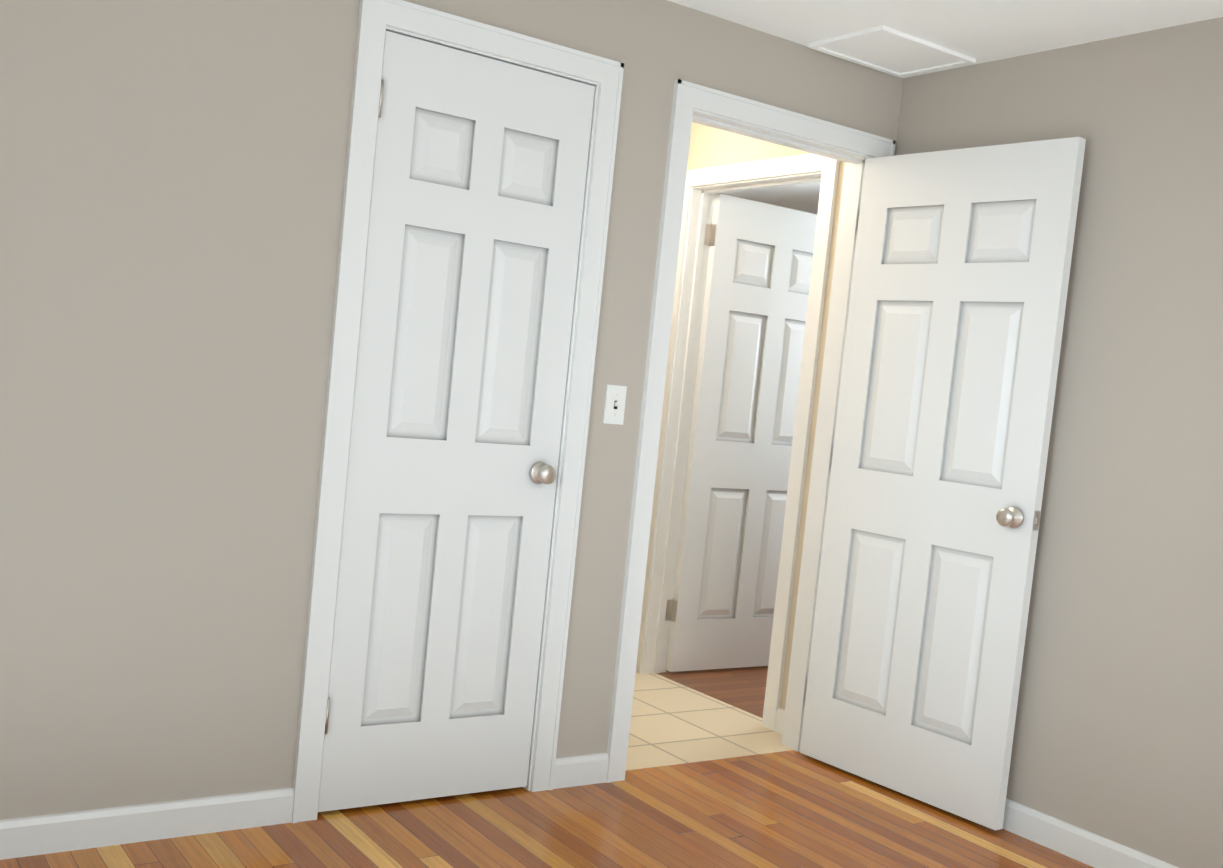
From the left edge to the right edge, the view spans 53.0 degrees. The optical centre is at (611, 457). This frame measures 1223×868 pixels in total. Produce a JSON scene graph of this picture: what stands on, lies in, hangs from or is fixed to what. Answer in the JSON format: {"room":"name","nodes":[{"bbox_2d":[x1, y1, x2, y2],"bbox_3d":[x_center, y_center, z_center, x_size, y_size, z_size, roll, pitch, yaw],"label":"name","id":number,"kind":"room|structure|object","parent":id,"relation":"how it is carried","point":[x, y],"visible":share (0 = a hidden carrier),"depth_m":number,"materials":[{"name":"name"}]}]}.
{"room":"empty bedroom","nodes":[
{"label":"empty bedroom","id":0,"kind":"room"},
{"bbox_2d":[0,0,903,819],"bbox_3d":[-0.716,-0.223,3.193,4.050,2.340,0.120,3,4,-35],"label":"wall","id":1,"kind":"structure","parent":0,"point":[172,174],"depth_m":2.94,"materials":[{"name":"beige paint"}]},
{"bbox_2d":[0,788,293,859],"bbox_3d":[-1.483,0.863,2.719,1.603,0.088,0.014,3,4,-35],"label":"baseboard","id":2,"kind":"structure","parent":1,"relation":"attached to","point":[48,834],"depth_m":2.96,"materials":[{"name":"white wood"}]},
{"bbox_2d":[318,31,594,811],"bbox_3d":[-0.421,-0.061,3.370,0.657,2.032,0.157,3,4,-35],"label":"closet door","id":3,"kind":"structure","parent":1,"relation":"in","point":[476,206],"depth_m":3.34,"materials":[{"name":"white paint"}]},
{"bbox_2d":[292,0,895,822],"bbox_3d":[-0.196,-0.120,4.169,2.074,2.122,1.142,3,4,-35],"label":"door frame","id":4,"kind":"structure","parent":1,"relation":"attached to","point":[606,74],"depth_m":3.68,"materials":[{"name":"white wood"}]},
{"bbox_2d":[665,211,859,700],"bbox_3d":[0.556,-0.058,4.700,0.216,1.749,1.099,3,4,-35],"label":"jamb hinge leaves","id":5,"kind":"object","parent":4,"relation":"attached to","point":[706,242],"visible":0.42,"depth_m":5.16,"materials":[{"name":"grey metal"}]},
{"bbox_2d":[603,384,626,424],"bbox_3d":[0.015,-0.155,3.622,0.070,0.115,0.022,3,4,-35],"label":"toggle light switch","id":6,"kind":"object","parent":1,"relation":"attached to","point":[615,401],"visible":1,"depth_m":3.62,"materials":[{"name":"white plastic"}]},
{"bbox_2d":[800,137,1085,830],"bbox_3d":[0.999,0.051,3.870,0.140,2.032,0.795,3,4,-39],"label":"entry door","id":7,"kind":"structure","parent":1,"relation":"in","point":[959,291],"depth_m":3.82,"materials":[{"name":"white paint"}]},
{"bbox_2d":[0,666,1093,867],"bbox_3d":[0.793,1.181,2.451,7.800,0.060,8.300,3,4,-35],"label":"floor","id":8,"kind":"structure","parent":0,"point":[790,809],"depth_m":3.45,"materials":[{"name":"brown wood"}]},
{"bbox_2d":[716,193,813,213],"bbox_3d":[0.577,-0.331,7.111,2.550,2.340,0.120,3,4,-35],"label":"wall","id":9,"kind":"structure","parent":0,"point":[758,201],"depth_m":7.04,"materials":[{"name":"beige paint"}]},
{"bbox_2d":[668,0,1222,213],"bbox_3d":[1.034,-1.222,2.306,7.800,0.100,8.300,3,4,-35],"label":"ceiling","id":10,"kind":"structure","parent":0,"point":[981,31],"depth_m":3.53,"materials":[{"name":"white paint"}]},
{"bbox_2d":[808,26,975,77],"bbox_3d":[0.885,-1.276,3.869,0.425,0.012,0.315,3,4,-35],"label":"ceiling access panel","id":11,"kind":"object","parent":10,"relation":"attached to","point":[890,51],"visible":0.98,"depth_m":3.86,"materials":[{"name":"white paint"}]},
{"bbox_2d":[687,17,1222,867],"bbox_3d":[1.920,0.062,2.837,0.120,2.340,7.890,3,4,-35],"label":"wall","id":12,"kind":"structure","parent":0,"point":[1117,737],"depth_m":3.43,"materials":[{"name":"beige paint"}]},
{"bbox_2d":[666,194,816,671],"bbox_3d":[0.658,-0.076,5.408,0.775,2.032,0.157,3,4,-34],"label":"hall door","id":13,"kind":"structure","parent":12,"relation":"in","point":[760,258],"depth_m":5.32,"materials":[{"name":"white paint"}]},
{"bbox_2d":[1002,798,1178,867],"bbox_3d":[2.284,1.278,2.091,0.025,0.088,5.400,3,4,-35],"label":"baseboard","id":14,"kind":"structure","parent":12,"relation":"attached to","point":[1086,847],"depth_m":3.49,"materials":[{"name":"white wood"}]}
]}

